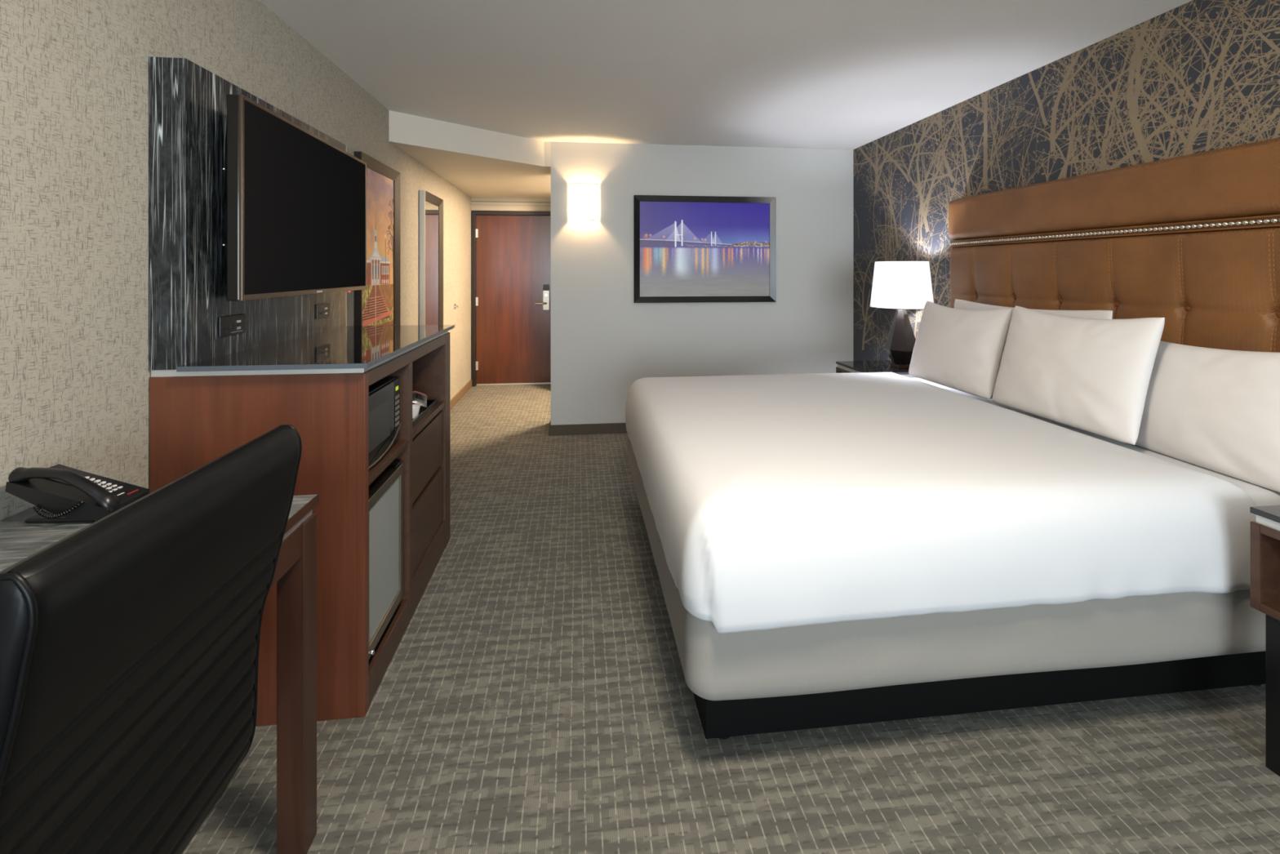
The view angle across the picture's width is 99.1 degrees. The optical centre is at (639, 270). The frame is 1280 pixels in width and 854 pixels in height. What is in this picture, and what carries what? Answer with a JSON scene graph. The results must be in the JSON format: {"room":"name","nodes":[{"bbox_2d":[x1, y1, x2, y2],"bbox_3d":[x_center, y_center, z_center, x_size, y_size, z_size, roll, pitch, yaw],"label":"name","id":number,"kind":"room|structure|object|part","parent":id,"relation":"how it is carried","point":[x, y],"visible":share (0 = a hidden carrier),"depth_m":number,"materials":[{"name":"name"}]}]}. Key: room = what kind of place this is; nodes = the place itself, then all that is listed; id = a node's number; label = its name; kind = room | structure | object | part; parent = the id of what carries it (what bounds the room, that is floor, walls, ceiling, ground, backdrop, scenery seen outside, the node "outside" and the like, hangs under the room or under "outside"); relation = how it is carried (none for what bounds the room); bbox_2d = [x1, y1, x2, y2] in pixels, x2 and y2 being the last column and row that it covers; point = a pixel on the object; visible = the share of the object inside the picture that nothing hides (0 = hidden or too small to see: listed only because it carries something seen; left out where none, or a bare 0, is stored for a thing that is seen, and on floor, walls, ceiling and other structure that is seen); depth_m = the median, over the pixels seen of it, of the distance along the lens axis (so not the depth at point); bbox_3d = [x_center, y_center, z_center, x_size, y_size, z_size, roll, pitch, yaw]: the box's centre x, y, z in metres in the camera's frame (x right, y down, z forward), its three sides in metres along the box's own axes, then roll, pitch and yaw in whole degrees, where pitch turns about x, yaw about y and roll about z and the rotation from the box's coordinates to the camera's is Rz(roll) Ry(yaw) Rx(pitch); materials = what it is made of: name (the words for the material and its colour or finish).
{"room":"hotel room","nodes":[
{"label":"hotel room","id":0,"kind":"room"},
{"bbox_2d":[0,0,471,520],"bbox_3d":[-1.425,0.145,1.026,0.120,2.410,11.000,0,0,-6],"label":"wall","id":1,"kind":"structure","parent":0,"point":[75,375],"depth_m":1.44,"materials":[{"name":"paper"}]},
{"bbox_2d":[148,56,346,369],"bbox_3d":[-1.442,-0.167,2.150,0.099,0.911,1.126,0,0,-6],"label":"wall panel","id":2,"kind":"object","parent":1,"relation":"attached to","point":[188,101],"visible":0.56,"depth_m":1.64,"materials":[{"name":"black laminate"}]},
{"bbox_2d":[218,313,245,337],"bbox_3d":[-1.349,0.179,1.809,0.007,0.065,0.135,0,0,-6],"label":"outlet plate","id":3,"kind":"object","parent":2,"relation":"attached to","point":[229,325],"visible":1,"depth_m":1.80,"materials":[{"name":"black plastic"}]},
{"bbox_2d":[236,320,240,328],"bbox_3d":[-1.349,0.181,1.837,0.002,0.030,0.018,0,0,-6],"label":"socket","id":4,"kind":"object","parent":3,"relation":"attached to","point":[238,322],"depth_m":1.83,"materials":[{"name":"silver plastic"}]},
{"bbox_2d":[222,93,366,301],"bbox_3d":[-1.334,-0.218,2.182,0.099,0.637,1.076,0,0,-8],"label":"television","id":5,"kind":"object","parent":2,"relation":"attached to","point":[296,200],"visible":1,"depth_m":1.93,"materials":[{"name":"black plastic"}]},
{"bbox_3d":[-1.312,-0.223,2.188,0.037,0.629,1.070,0,0,-8],"label":"casing","id":6,"kind":"part","parent":5,"relation":"part of","materials":[{"name":"black plastic"}]},
{"bbox_2d":[315,302,329,319],"bbox_3d":[-1.422,0.179,2.453,0.007,0.065,0.125,0,0,-6],"label":"outlet plate","id":7,"kind":"object","parent":2,"relation":"attached to","point":[322,310],"visible":1,"depth_m":2.44,"materials":[{"name":"black plastic"}]},
{"bbox_2d":[354,151,400,325],"bbox_3d":[-1.611,-0.122,3.377,0.039,1.085,0.675,0,0,-6],"label":"framed picture","id":8,"kind":"object","parent":1,"relation":"attached to","point":[380,304],"visible":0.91,"depth_m":3.44,"materials":[{"name":"brown paint"}]},
{"bbox_2d":[362,167,393,325],"bbox_3d":[-1.616,-0.122,3.377,0.001,0.965,0.555,0,0,-6],"label":"print","id":9,"kind":"object","parent":8,"relation":"attached to","point":[378,296],"depth_m":3.38},
{"bbox_2d":[419,190,443,324],"bbox_3d":[-1.748,0.083,4.592,0.041,1.435,0.600,0,0,-6],"label":"wall mirror","id":10,"kind":"object","parent":1,"relation":"attached to","point":[431,206],"visible":0.62,"depth_m":4.58,"materials":[{"name":"mirror"}]},
{"bbox_2d":[425,200,439,324],"bbox_3d":[-1.760,0.083,4.598,0.019,1.305,0.455,0,0,-6],"label":"mirror glass","id":11,"kind":"object","parent":10,"relation":"attached to","point":[432,207],"depth_m":4.60,"materials":[{"name":"clear mirror"}]},
{"bbox_2d":[449,379,471,409],"bbox_3d":[-1.359,1.308,1.033,0.012,0.085,10.760,0,0,-6],"label":"baseboard","id":12,"kind":"structure","parent":1,"relation":"attached to","point":[463,391],"depth_m":5.72,"materials":[{"name":"brown wood"}]},
{"bbox_2d":[388,110,551,198],"bbox_3d":[-0.728,-0.958,5.115,2.190,0.205,2.790,0,0,-6],"label":"ceiling soffit","id":13,"kind":"structure","parent":1,"relation":"attached to","point":[479,162],"depth_m":4.28,"materials":[{"name":"paint"}]},
{"bbox_2d":[471,197,551,211],"bbox_3d":[-0.892,0.145,6.561,2.430,2.410,0.120,0,0,-6],"label":"wall","id":14,"kind":"structure","parent":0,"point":[477,203],"depth_m":6.43,"materials":[{"name":"paint"}]},
{"bbox_2d":[471,210,551,386],"bbox_3d":[-1.468,0.323,6.445,1.010,2.055,0.141,0,0,-6],"label":"door","id":15,"kind":"structure","parent":14,"relation":"attached to","point":[511,250],"depth_m":6.46,"materials":[{"name":"brown wood"}]},
{"bbox_3d":[-1.168,0.385,6.444,0.136,0.021,0.071,0,0,-6],"label":"lever","id":16,"kind":"part","parent":15,"relation":"part of","materials":[{"name":"silver metal"}]},
{"bbox_3d":[-1.116,0.350,6.495,0.080,0.240,0.022,0,0,-6],"label":"lock plate","id":17,"kind":"part","parent":15,"relation":"part of","materials":[{"name":"silver metal"}]},
{"bbox_2d":[551,142,853,425],"bbox_3d":[0.453,0.145,5.635,2.617,2.410,2.025,0,0,-6],"label":"wall","id":18,"kind":"structure","parent":0,"point":[603,341],"depth_m":4.61,"materials":[{"name":"grey paint"}]},
{"bbox_2d":[568,182,599,221],"bbox_3d":[-0.457,-0.556,4.462,0.250,0.308,0.098,0,0,-6],"label":"wall sconce","id":19,"kind":"object","parent":18,"relation":"attached to","point":[584,197],"visible":1,"depth_m":4.42,"materials":[{"name":"white glass"}]},
{"bbox_2d":[549,422,627,435],"bbox_3d":[0.562,1.308,4.622,2.629,0.085,0.012,0,0,-6],"label":"baseboard","id":20,"kind":"structure","parent":18,"relation":"attached to","point":[607,428],"depth_m":4.50,"materials":[{"name":"rubber"}]},
{"bbox_2d":[633,195,776,302],"bbox_3d":[0.555,-0.181,4.609,1.220,0.894,0.035,0,0,-6],"label":"framed picture","id":21,"kind":"object","parent":18,"relation":"attached to","point":[687,249],"visible":1,"depth_m":4.61},
{"bbox_2d":[259,0,1192,149],"bbox_3d":[0.441,-1.110,1.238,3.875,0.100,11.000,0,0,-6],"label":"ceiling","id":22,"kind":"structure","parent":0,"point":[830,74],"depth_m":2.71,"materials":[{"name":"paint"}]},
{"bbox_2d":[182,383,1279,853],"bbox_3d":[0.441,1.400,1.238,3.875,0.100,11.000,0,0,-6],"label":"floor","id":23,"kind":"structure","parent":0,"point":[535,697],"depth_m":1.53,"materials":[{"name":"carpet"}]},
{"bbox_2d":[0,424,302,853],"bbox_3d":[-0.885,0.815,0.742,0.589,1.069,0.556,0,0,-6],"label":"desk chair","id":24,"kind":"object","parent":23,"relation":"on","point":[130,641],"visible":1,"depth_m":0.68,"materials":[{"name":"black leather"}]},
{"bbox_3d":[-0.843,0.653,0.475,0.554,0.747,0.011,0,0,-6],"label":"panel","id":25,"kind":"part","parent":24,"relation":"part of","materials":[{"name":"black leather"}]},
{"bbox_2d":[0,493,318,853],"bbox_3d":[-0.994,0.945,0.514,0.616,0.811,1.547,0,0,-6],"label":"writing desk","id":26,"kind":"object","parent":23,"relation":"on","point":[295,576],"visible":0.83,"depth_m":1.25,"materials":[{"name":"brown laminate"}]},
{"bbox_2d":[4,463,149,523],"bbox_3d":[-1.240,0.480,1.203,0.209,0.116,0.121,0,0,-2],"label":"desk phone","id":27,"kind":"object","parent":26,"relation":"on","point":[67,494],"visible":0.99,"depth_m":1.17,"materials":[{"name":"black plastic"}]},
{"bbox_3d":[-1.230,0.503,1.151,0.106,0.036,0.016,0,0,-1],"label":"coiled cord","id":28,"kind":"part","parent":27,"relation":"part of","materials":[{"name":"black plastic"}]},
{"bbox_3d":[-0.803,0.966,1.278,0.060,0.769,0.062,0,0,-6],"label":"leg","id":29,"kind":"part","parent":26,"relation":"part of","materials":[{"name":"brown wood"}]},
{"bbox_2d":[149,324,454,726],"bbox_3d":[-1.180,0.812,2.162,0.615,1.076,1.164,0,0,-6],"label":"media console","id":30,"kind":"object","parent":23,"relation":"on","point":[317,384],"visible":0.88,"depth_m":1.64,"materials":[{"name":"brown wood"}]},
{"bbox_3d":[-1.141,0.830,1.629,0.572,1.040,0.025,0,0,-6],"label":"panel","id":31,"kind":"part","parent":30,"relation":"part of","materials":[{"name":"brown wood"}]},
{"bbox_2d":[176,324,454,372],"bbox_3d":[-1.180,0.281,2.162,0.615,0.015,1.164,0,0,-6],"label":"countertop","id":32,"kind":"structure","parent":30,"relation":"on","point":[347,347],"depth_m":1.87,"materials":[{"name":"grey stone"}]},
{"bbox_3d":[-0.846,0.830,1.665,0.024,1.040,0.030,0,0,-6],"label":"post","id":33,"kind":"part","parent":30,"relation":"part of","materials":[{"name":"brown wood"}]},
{"bbox_2d":[368,377,400,468],"bbox_3d":[-1.067,0.522,1.864,0.401,0.245,0.365,0,0,-6],"label":"microwave","id":34,"kind":"object","parent":30,"relation":"on","point":[384,423],"visible":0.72,"depth_m":1.89,"materials":[{"name":"black plastic"}]},
{"bbox_3d":[-0.877,0.601,1.886,0.018,0.061,0.346,0,0,-6],"label":"handle","id":35,"kind":"part","parent":34,"relation":"part of","materials":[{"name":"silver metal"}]},
{"bbox_3d":[-0.910,0.519,2.032,0.014,0.234,0.067,0,0,-6],"label":"control panel","id":36,"kind":"part","parent":34,"relation":"part of","materials":[{"name":"black plastic"}]},
{"bbox_2d":[368,460,404,658],"bbox_3d":[-1.099,0.994,1.860,0.477,0.561,0.375,0,0,-6],"label":"mini fridge","id":37,"kind":"object","parent":30,"relation":"on","point":[386,491],"visible":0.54,"depth_m":1.90,"materials":[{"name":"grey glass"}]},
{"bbox_3d":[-0.890,0.975,1.881,0.016,0.430,0.310,0,0,-6],"label":"glass pane","id":38,"kind":"part","parent":37,"relation":"part of","materials":[{"name":"white glass"}]},
{"bbox_2d":[368,439,408,484],"bbox_3d":[-1.151,0.656,1.852,0.580,0.022,0.410,0,0,-6],"label":"shelf","id":39,"kind":"object","parent":30,"relation":"attached to","point":[401,445],"depth_m":1.89,"materials":[{"name":"brown wood"}]},
{"bbox_3d":[-0.902,0.333,2.167,0.022,0.045,0.980,0,0,-6],"label":"rail","id":40,"kind":"part","parent":30,"relation":"part of","materials":[{"name":"brown wood"}]},
{"bbox_2d":[412,399,437,426],"bbox_3d":[-1.071,0.623,2.357,0.265,0.022,0.455,0,0,-6],"label":"serving tray","id":41,"kind":"object","parent":30,"relation":"on","point":[432,403],"visible":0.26,"depth_m":2.43,"materials":[{"name":"black plastic"}]},
{"bbox_2d":[412,404,420,418],"bbox_3d":[-0.975,0.603,2.330,0.070,0.050,0.070,0,0,-6],"label":"paper cup","id":42,"kind":"object","parent":41,"relation":"on","point":[415,407],"visible":0.38,"depth_m":2.32,"materials":[{"name":"white paper"}]},
{"bbox_2d":[412,391,426,408],"bbox_3d":[-0.997,0.580,2.463,0.068,0.062,0.115,0,0,-20],"label":"packet","id":43,"kind":"object","parent":41,"relation":"on","point":[418,397],"visible":0.84,"depth_m":2.44,"materials":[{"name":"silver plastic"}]},
{"bbox_3d":[-0.937,0.801,2.388,0.022,0.247,0.526,0,0,-6],"label":"drawer","id":44,"kind":"part","parent":30,"relation":"part of","materials":[{"name":"brown wood"}]},
{"bbox_3d":[-0.937,1.079,2.388,0.022,0.253,0.526,0,0,-6],"label":"drawer","id":45,"kind":"part","parent":30,"relation":"part of","materials":[{"name":"brown wood"}]},
{"bbox_2d":[412,400,444,439],"bbox_3d":[-1.207,0.646,2.358,0.582,0.024,0.532,0,0,-6],"label":"shelf","id":46,"kind":"object","parent":30,"relation":"attached to","point":[417,428],"depth_m":2.37,"materials":[{"name":"brown wood"}]},
{"bbox_3d":[-1.248,0.830,2.671,0.596,1.040,0.100,0,0,-6],"label":"panel","id":47,"kind":"part","parent":30,"relation":"part of","materials":[{"name":"brown wood"}]},
{"bbox_2d":[835,360,918,377],"bbox_3d":[1.702,1.000,3.729,0.545,0.700,0.445,0,0,-6],"label":"nightstand","id":48,"kind":"object","parent":23,"relation":"on","point":[843,366],"visible":0.14,"depth_m":3.72,"materials":[{"name":"wood"}]},
{"bbox_2d":[870,261,933,368],"bbox_3d":[1.769,0.294,3.693,0.392,0.712,0.392,0,0,-6],"label":"table lamp","id":49,"kind":"object","parent":48,"relation":"on","point":[901,285],"visible":0.92,"depth_m":3.58,"materials":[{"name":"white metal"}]},
{"bbox_3d":[1.769,0.091,3.693,0.392,0.307,0.392,0,0,-6],"label":"lamp shade","id":50,"kind":"part","parent":49,"relation":"part of","materials":[{"name":"white fabric"}]},
{"bbox_2d":[627,377,1279,739],"bbox_3d":[1.017,1.009,2.460,1.999,0.682,1.882,0,0,-6],"label":"king bed","id":51,"kind":"object","parent":23,"relation":"on","point":[933,664],"visible":0.26,"depth_m":1.56,"materials":[{"name":"grey fabric"}]},
{"bbox_2d":[625,372,1257,633],"bbox_3d":[0.879,0.774,2.432,1.747,0.330,1.927,0,0,-6],"label":"duvet","id":52,"kind":"object","parent":51,"relation":"on","point":[780,500],"visible":0.98,"depth_m":1.57,"materials":[{"name":"white fabric"}]},
{"bbox_2d":[992,305,1164,444],"bbox_3d":[1.787,0.398,2.292,0.192,0.461,0.672,0,0,-6],"label":"bed pillow","id":53,"kind":"object","parent":52,"relation":"on","point":[1089,375],"visible":1,"depth_m":2.16,"materials":[{"name":"white fabric"}]},
{"bbox_2d":[908,301,1012,399],"bbox_3d":[1.716,0.406,2.978,0.184,0.447,0.652,0,0,-6],"label":"bed pillow","id":54,"kind":"object","parent":51,"relation":"on","point":[956,348],"visible":1,"depth_m":2.85,"materials":[{"name":"white fabric"}]},
{"bbox_2d":[954,298,1014,316],"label":"bed pillow","id":55,"kind":"object","parent":51,"relation":"on","point":[958,304],"depth_m":3.08,"materials":[{"name":"white fabric"}]},
{"bbox_2d":[1028,308,1112,319],"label":"bed pillow","id":56,"kind":"object","parent":51,"relation":"on","point":[1091,314],"depth_m":2.42,"materials":[{"name":"white fabric"}]},
{"bbox_3d":[1.028,0.783,2.455,1.968,0.230,1.844,0,0,-6],"label":"mattress","id":57,"kind":"part","parent":51,"relation":"part of","materials":[{"name":"white fabric"}]},
{"bbox_2d":[1134,340,1279,492],"bbox_3d":[1.952,0.456,1.949,0.166,0.426,0.711,0,0,-4],"label":"bed pillow","id":58,"kind":"object","parent":51,"relation":"on","point":[1217,410],"visible":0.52,"depth_m":1.80,"materials":[{"name":"white fabric"}]},
{"bbox_2d":[1249,505,1279,776],"bbox_3d":[1.929,1.000,1.309,0.450,0.700,0.445,0,0,-6],"label":"nightstand","id":59,"kind":"object","parent":23,"relation":"on","point":[1264,532],"visible":1,"depth_m":1.48,"materials":[{"name":"wood"}]},
{"bbox_3d":[1.736,1.137,1.460,0.060,0.425,0.060,0,0,-6],"label":"leg","id":60,"kind":"part","parent":59,"relation":"part of","materials":[{"name":"black plastic"}]},
{"bbox_2d":[853,0,1279,360],"bbox_3d":[2.417,0.105,0.468,0.121,2.490,8.785,0,0,-6],"label":"wall","id":61,"kind":"structure","parent":0,"point":[1195,76],"depth_m":2.67,"materials":[{"name":"grey paper"}]},
{"bbox_2d":[948,137,1279,352],"bbox_3d":[2.081,0.424,2.453,0.096,1.751,1.955,0,0,-6],"label":"headboard","id":62,"kind":"object","parent":61,"relation":"attached to","point":[1192,242],"visible":0.4,"depth_m":2.21,"materials":[{"name":"brown leather"}]},
{"bbox_3d":[2.061,-0.318,2.451,0.055,0.266,1.955,0,0,-6],"label":"panel","id":63,"kind":"part","parent":62,"relation":"part of","materials":[{"name":"brown leather"}]},
{"bbox_3d":[2.068,0.350,2.452,0.063,1.000,1.955,0,0,-6],"label":"tufted panel","id":64,"kind":"part","parent":62,"relation":"part of","materials":[{"name":"brown leather"}]}
]}

